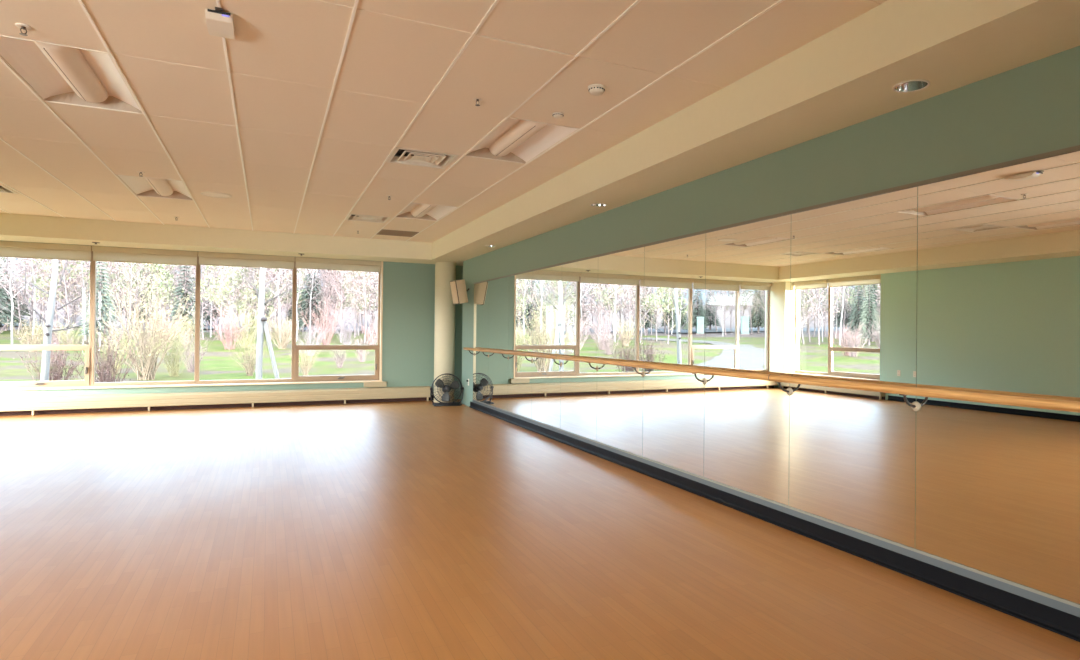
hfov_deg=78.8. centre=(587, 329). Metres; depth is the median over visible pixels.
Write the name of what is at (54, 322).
shrub
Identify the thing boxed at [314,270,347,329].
bare tree
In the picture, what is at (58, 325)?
road
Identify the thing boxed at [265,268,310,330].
tree
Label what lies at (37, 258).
bare tree
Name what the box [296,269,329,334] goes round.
conifer tree
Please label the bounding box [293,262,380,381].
window
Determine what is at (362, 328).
shrub
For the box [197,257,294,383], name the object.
window
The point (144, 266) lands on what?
bare tree
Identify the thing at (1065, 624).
baseboard
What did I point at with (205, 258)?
roller shade
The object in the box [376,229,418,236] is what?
ceiling vent
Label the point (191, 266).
bare tree
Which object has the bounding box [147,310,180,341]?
shrub
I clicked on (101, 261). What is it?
bare tree
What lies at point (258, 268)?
bare tree
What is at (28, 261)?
bare tree
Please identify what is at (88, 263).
bare tree
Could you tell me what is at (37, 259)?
bare tree
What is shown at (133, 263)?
tree
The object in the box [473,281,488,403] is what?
mirror
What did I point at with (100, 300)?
conifer tree
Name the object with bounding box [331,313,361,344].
shrub
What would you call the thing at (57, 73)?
ceiling light
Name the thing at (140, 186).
ceiling light
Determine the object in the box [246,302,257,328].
conifer tree
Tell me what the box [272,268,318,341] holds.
birch tree
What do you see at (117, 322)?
shrub
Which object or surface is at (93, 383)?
window
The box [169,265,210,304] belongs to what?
tree
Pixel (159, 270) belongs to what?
tree
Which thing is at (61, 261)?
tree
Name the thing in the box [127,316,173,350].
shrub
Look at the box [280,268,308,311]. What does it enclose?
tree
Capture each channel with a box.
[472,399,1079,607]
[474,145,1079,283]
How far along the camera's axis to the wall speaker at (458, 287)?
11.50 m
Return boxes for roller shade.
[0,241,91,260]
[92,246,197,265]
[198,252,294,268]
[295,257,380,271]
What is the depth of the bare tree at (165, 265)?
54.86 m
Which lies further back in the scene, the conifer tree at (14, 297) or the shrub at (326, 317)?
the conifer tree at (14, 297)
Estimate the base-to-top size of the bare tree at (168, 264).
11.168 m
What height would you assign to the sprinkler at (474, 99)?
0.049 m
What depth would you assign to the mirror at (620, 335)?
6.64 m
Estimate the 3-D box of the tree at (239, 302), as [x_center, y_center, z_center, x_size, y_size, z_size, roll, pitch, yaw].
[-27.052,-2.698,53.476,3.784,7.230,3.571,1,0,-36]
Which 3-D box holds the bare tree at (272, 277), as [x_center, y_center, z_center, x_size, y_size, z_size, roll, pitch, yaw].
[-26.513,-2.654,55.456,4.203,7.154,3.118,1,0,-25]
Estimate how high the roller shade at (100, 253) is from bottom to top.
0.234 m
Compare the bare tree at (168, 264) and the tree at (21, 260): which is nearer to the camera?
the bare tree at (168, 264)
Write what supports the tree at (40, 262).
on the lawn
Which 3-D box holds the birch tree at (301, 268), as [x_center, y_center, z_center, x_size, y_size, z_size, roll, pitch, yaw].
[-24.483,-4.709,58.580,4.350,11.335,4.560,0,0,19]
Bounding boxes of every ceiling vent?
[0,184,17,193]
[345,214,390,222]
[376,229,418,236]
[386,147,458,168]
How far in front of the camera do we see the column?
12.27 m
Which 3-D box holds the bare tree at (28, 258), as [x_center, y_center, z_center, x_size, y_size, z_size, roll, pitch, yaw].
[-53.742,-4.644,63.276,5.684,9.439,5.734,1,0,-19]
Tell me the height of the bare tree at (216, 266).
9.629 m
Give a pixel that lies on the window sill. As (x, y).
(227, 384)
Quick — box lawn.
[0,289,377,381]
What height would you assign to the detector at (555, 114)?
0.026 m
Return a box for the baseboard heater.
[0,386,429,415]
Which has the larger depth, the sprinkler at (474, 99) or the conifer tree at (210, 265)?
the conifer tree at (210, 265)
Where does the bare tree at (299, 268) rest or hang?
on the lawn
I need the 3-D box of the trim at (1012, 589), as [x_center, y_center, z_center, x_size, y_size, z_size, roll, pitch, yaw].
[0.327,1.242,6.652,0.006,0.042,10.655,1,0,-26]
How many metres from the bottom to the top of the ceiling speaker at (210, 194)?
0.009 m
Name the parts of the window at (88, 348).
sash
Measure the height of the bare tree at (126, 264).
7.922 m
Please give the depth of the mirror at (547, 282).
8.41 m
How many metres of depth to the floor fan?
11.85 m
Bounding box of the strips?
[0,0,784,240]
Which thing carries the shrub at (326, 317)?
on the lawn
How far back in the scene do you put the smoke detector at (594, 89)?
4.25 m
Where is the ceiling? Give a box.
[0,0,887,242]
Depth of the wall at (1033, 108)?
4.06 m
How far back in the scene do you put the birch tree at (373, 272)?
60.25 m
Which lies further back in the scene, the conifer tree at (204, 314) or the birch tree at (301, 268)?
the conifer tree at (204, 314)
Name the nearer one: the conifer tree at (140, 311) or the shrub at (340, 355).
the shrub at (340, 355)
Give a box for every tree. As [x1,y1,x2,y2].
[0,257,17,326]
[0,257,29,280]
[0,257,44,343]
[0,257,116,380]
[0,258,27,330]
[0,258,55,332]
[0,258,88,335]
[2,258,68,328]
[3,260,63,327]
[8,258,29,315]
[10,258,97,321]
[12,259,86,332]
[13,260,50,323]
[14,258,59,326]
[16,258,118,340]
[24,261,89,325]
[29,258,88,331]
[39,260,103,323]
[40,261,124,313]
[41,261,89,329]
[46,260,103,339]
[56,261,141,329]
[60,263,105,314]
[61,261,140,336]
[70,260,141,314]
[76,261,147,332]
[77,261,118,343]
[97,262,176,337]
[97,262,178,338]
[103,262,148,324]
[115,263,175,331]
[118,263,156,325]
[124,263,177,324]
[130,264,195,328]
[132,266,177,322]
[139,264,211,319]
[145,265,209,331]
[148,264,222,312]
[165,265,205,333]
[165,265,225,331]
[167,265,234,339]
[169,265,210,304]
[174,265,232,336]
[180,266,268,335]
[189,268,214,320]
[191,266,227,333]
[193,265,258,333]
[200,266,244,335]
[203,265,227,324]
[213,266,249,315]
[215,267,278,337]
[222,267,251,332]
[223,267,269,331]
[227,267,301,340]
[231,266,312,378]
[232,269,282,338]
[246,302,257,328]
[250,268,292,331]
[250,268,301,337]
[255,272,299,327]
[259,268,303,338]
[264,273,297,327]
[264,287,274,319]
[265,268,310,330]
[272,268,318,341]
[278,268,330,331]
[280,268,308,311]
[285,288,300,324]
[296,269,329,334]
[299,268,341,331]
[300,269,342,325]
[309,270,361,333]
[313,270,371,342]
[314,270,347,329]
[320,272,356,331]
[325,271,377,342]
[327,270,360,327]
[328,271,377,335]
[331,271,377,337]
[336,271,377,336]
[345,271,377,331]
[346,274,376,330]
[357,272,377,330]
[362,272,377,335]
[362,280,377,314]
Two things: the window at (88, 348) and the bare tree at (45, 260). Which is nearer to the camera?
the window at (88, 348)
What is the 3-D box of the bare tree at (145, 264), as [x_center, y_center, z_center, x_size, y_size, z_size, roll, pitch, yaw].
[-42.276,-5.070,65.052,6.798,11.191,6.739,1,0,-22]
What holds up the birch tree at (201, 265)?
on the lawn
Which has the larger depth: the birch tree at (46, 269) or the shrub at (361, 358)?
the birch tree at (46, 269)
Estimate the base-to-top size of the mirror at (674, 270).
2.016 m
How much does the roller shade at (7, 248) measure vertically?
0.237 m
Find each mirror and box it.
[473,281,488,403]
[488,277,508,410]
[508,271,532,418]
[532,265,561,427]
[560,257,597,440]
[596,246,644,456]
[643,233,705,476]
[704,214,790,505]
[789,186,917,548]
[915,150,1079,604]
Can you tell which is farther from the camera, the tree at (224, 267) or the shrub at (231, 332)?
the tree at (224, 267)
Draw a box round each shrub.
[3,315,61,351]
[13,322,104,380]
[41,316,81,344]
[41,318,145,381]
[54,320,83,344]
[78,272,204,379]
[96,304,130,344]
[98,324,137,373]
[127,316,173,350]
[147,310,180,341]
[152,319,205,376]
[164,311,206,344]
[174,329,219,371]
[200,304,252,349]
[219,304,275,347]
[229,332,271,375]
[252,312,310,348]
[266,316,298,342]
[289,342,319,375]
[296,320,333,355]
[299,295,343,344]
[329,338,352,367]
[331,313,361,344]
[347,332,371,361]
[361,323,377,344]
[365,319,377,344]
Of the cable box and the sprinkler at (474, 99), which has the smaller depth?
the sprinkler at (474, 99)
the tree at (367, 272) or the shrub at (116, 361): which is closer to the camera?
the shrub at (116, 361)
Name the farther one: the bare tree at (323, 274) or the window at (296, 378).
the bare tree at (323, 274)
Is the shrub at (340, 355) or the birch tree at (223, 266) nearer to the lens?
the shrub at (340, 355)
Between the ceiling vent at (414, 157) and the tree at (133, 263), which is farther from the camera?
the tree at (133, 263)
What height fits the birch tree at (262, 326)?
8.307 m
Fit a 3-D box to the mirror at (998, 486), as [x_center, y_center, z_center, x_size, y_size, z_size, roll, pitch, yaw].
[2.032,0.205,3.184,0.006,2.016,0.972,1,0,-26]
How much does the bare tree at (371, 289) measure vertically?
10.159 m
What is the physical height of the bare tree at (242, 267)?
9.778 m
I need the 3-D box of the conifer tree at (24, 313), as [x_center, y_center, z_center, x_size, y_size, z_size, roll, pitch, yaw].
[-61.150,-4.672,70.299,2.842,8.023,2.953,0,0,30]
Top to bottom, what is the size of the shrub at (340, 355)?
1.260 m
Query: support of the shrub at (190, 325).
on the lawn
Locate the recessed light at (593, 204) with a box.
[590,203,606,206]
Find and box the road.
[2,322,371,330]
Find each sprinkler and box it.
[15,23,31,35]
[473,98,481,105]
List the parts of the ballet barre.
wall plate, wall plate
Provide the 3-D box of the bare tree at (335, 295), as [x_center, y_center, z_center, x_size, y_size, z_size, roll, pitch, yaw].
[-25.301,-4.035,66.129,5.451,9.277,4.044,1,0,-28]
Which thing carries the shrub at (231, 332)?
on the lawn
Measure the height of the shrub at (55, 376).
1.762 m
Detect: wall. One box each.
[0,240,462,398]
[462,46,1079,405]
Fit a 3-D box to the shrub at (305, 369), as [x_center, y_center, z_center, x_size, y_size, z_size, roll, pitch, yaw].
[-9.574,0.958,22.401,1.097,1.339,1.197,0,0,22]
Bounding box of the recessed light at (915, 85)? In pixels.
[892,79,929,92]
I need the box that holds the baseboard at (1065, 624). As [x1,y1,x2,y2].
[469,401,1079,641]
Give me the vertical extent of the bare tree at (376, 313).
7.921 m
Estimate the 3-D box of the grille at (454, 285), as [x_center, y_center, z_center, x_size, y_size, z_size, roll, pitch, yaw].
[-2.365,-0.659,11.552,0.030,0.392,0.256,-11,6,-32]
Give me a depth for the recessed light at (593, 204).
6.70 m
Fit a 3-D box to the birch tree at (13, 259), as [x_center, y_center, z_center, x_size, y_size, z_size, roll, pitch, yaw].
[-34.175,-3.109,39.034,3.077,8.303,2.796,0,0,18]
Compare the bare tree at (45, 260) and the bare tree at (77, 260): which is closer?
the bare tree at (45, 260)
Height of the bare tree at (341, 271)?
10.394 m
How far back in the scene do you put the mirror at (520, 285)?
9.29 m
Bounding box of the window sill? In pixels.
[0,380,381,390]
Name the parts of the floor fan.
blade, blade, blade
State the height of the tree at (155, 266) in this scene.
7.385 m
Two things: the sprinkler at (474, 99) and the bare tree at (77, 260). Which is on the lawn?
the bare tree at (77, 260)
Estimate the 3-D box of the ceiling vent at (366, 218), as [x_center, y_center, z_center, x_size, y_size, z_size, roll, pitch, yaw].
[-3.159,-1.648,9.401,0.556,0.103,0.556,1,0,-26]
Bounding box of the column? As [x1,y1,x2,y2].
[434,262,455,402]
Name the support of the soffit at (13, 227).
attached to the wall at (408, 288)
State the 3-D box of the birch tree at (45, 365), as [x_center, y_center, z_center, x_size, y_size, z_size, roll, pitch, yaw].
[-10.031,-2.077,11.706,3.002,7.802,1.139,1,0,-18]
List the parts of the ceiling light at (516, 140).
plate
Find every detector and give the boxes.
[552,112,563,117]
[588,84,605,95]
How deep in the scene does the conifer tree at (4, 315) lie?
52.66 m
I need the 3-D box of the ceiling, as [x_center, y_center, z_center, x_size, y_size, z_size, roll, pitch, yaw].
[-2.677,-1.627,3.550,7.050,0.024,15.124,1,0,-26]
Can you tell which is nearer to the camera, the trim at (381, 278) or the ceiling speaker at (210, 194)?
the ceiling speaker at (210, 194)
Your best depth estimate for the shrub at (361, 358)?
29.96 m
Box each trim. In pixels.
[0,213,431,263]
[379,261,382,380]
[473,400,1079,616]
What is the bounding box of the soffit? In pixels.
[423,0,1079,265]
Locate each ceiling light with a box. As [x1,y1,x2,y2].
[0,35,142,113]
[116,174,192,200]
[395,202,457,220]
[466,117,579,163]
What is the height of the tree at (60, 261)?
10.125 m
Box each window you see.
[0,251,92,387]
[91,257,197,385]
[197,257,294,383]
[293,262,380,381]
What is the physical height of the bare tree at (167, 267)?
8.310 m
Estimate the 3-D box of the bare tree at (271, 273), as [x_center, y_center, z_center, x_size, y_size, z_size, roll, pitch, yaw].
[-37.412,-5.402,79.299,6.721,11.162,6.780,0,0,21]
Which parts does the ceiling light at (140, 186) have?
plate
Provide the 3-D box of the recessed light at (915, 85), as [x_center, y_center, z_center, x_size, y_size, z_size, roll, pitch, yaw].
[1.677,-1.318,3.401,0.178,0.114,0.178,1,0,-26]
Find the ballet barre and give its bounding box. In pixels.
[463,347,1079,412]
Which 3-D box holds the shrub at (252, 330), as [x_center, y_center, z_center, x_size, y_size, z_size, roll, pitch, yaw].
[-20.085,-0.325,38.866,2.790,2.945,2.912,1,0,-44]
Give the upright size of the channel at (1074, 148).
0.022 m
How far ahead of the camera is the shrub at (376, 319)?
35.54 m
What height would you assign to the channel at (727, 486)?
0.015 m
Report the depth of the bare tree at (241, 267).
66.56 m
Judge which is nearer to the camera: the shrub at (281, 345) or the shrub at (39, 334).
the shrub at (39, 334)
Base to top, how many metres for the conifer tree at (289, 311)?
8.235 m
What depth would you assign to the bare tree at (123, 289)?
44.16 m
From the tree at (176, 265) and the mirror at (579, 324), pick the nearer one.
the mirror at (579, 324)
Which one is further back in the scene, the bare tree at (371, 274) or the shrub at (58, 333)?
the bare tree at (371, 274)
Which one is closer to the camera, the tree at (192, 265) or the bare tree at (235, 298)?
the bare tree at (235, 298)
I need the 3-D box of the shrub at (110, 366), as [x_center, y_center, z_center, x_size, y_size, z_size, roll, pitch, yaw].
[-10.017,0.660,13.455,1.463,1.892,1.547,1,0,15]
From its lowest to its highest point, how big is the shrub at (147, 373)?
3.616 m
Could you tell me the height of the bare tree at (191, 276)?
7.597 m
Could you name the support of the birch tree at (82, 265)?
on the lawn
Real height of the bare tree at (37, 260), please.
11.084 m
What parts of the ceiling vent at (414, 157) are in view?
plate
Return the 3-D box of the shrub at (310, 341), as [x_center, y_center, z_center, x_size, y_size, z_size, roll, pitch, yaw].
[-13.896,0.367,33.093,1.934,2.044,2.119,1,0,-36]
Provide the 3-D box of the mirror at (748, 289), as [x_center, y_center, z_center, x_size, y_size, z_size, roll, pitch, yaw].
[1.175,0.205,4.938,0.006,2.016,0.972,1,0,-26]
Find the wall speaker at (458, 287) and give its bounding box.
[450,279,468,303]
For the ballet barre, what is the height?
0.145 m
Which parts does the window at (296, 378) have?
sash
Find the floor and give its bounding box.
[0,399,1079,659]
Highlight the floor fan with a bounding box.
[430,373,463,405]
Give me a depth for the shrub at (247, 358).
22.14 m
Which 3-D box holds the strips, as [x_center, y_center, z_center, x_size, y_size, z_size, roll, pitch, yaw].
[-2.660,-1.627,3.558,6.111,0.027,15.130,1,0,-26]
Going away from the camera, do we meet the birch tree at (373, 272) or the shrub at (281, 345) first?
the shrub at (281, 345)
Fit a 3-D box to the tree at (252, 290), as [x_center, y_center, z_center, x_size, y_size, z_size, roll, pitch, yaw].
[-26.595,-3.144,51.560,3.755,8.160,4.267,0,0,42]
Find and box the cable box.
[364,381,386,386]
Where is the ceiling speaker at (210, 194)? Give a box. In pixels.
[200,192,231,197]
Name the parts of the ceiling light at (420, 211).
plate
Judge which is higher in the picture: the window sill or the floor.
the window sill
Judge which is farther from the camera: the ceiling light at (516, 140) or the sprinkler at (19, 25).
the ceiling light at (516, 140)
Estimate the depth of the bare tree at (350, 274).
77.94 m
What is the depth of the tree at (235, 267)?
67.37 m
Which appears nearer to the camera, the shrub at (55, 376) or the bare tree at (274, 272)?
the shrub at (55, 376)
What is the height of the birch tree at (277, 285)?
9.232 m
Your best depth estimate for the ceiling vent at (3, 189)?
7.79 m
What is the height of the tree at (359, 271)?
9.152 m
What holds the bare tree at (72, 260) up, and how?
on the lawn
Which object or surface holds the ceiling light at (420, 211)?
attached to the ceiling
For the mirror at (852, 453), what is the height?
2.016 m
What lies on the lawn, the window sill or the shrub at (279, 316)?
the shrub at (279, 316)
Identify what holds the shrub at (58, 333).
on the lawn
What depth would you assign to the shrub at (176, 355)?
21.63 m
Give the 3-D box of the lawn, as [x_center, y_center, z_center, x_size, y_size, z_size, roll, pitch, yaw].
[-12.006,-4.045,22.399,400.000,11.190,373.205,1,0,-26]
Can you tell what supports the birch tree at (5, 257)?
on the lawn
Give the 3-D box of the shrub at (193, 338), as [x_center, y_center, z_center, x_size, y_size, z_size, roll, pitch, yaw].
[-14.353,0.667,23.995,1.472,1.891,1.566,0,0,38]
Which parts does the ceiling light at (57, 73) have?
plate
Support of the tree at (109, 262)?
on the lawn
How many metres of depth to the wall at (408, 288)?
12.42 m
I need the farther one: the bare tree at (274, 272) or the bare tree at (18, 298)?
the bare tree at (274, 272)
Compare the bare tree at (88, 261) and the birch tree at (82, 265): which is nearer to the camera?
the birch tree at (82, 265)
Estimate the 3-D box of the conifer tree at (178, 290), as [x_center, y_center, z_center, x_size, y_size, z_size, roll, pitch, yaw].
[-29.852,-2.861,48.645,2.636,7.442,2.696,1,0,4]
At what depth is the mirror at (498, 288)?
10.17 m
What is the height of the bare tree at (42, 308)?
11.036 m
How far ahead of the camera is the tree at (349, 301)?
59.06 m
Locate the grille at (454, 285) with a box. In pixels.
[450,281,458,303]
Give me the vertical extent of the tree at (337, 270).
9.922 m
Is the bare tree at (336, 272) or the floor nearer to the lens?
the floor
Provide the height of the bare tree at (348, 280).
8.159 m
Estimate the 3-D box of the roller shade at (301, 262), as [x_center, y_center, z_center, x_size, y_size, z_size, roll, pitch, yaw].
[-4.541,-1.190,11.966,1.465,0.197,0.090,1,0,-26]
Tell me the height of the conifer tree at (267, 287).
8.135 m
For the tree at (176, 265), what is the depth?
61.29 m
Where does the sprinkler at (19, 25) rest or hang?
attached to the ceiling
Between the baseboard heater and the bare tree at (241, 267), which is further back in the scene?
the bare tree at (241, 267)

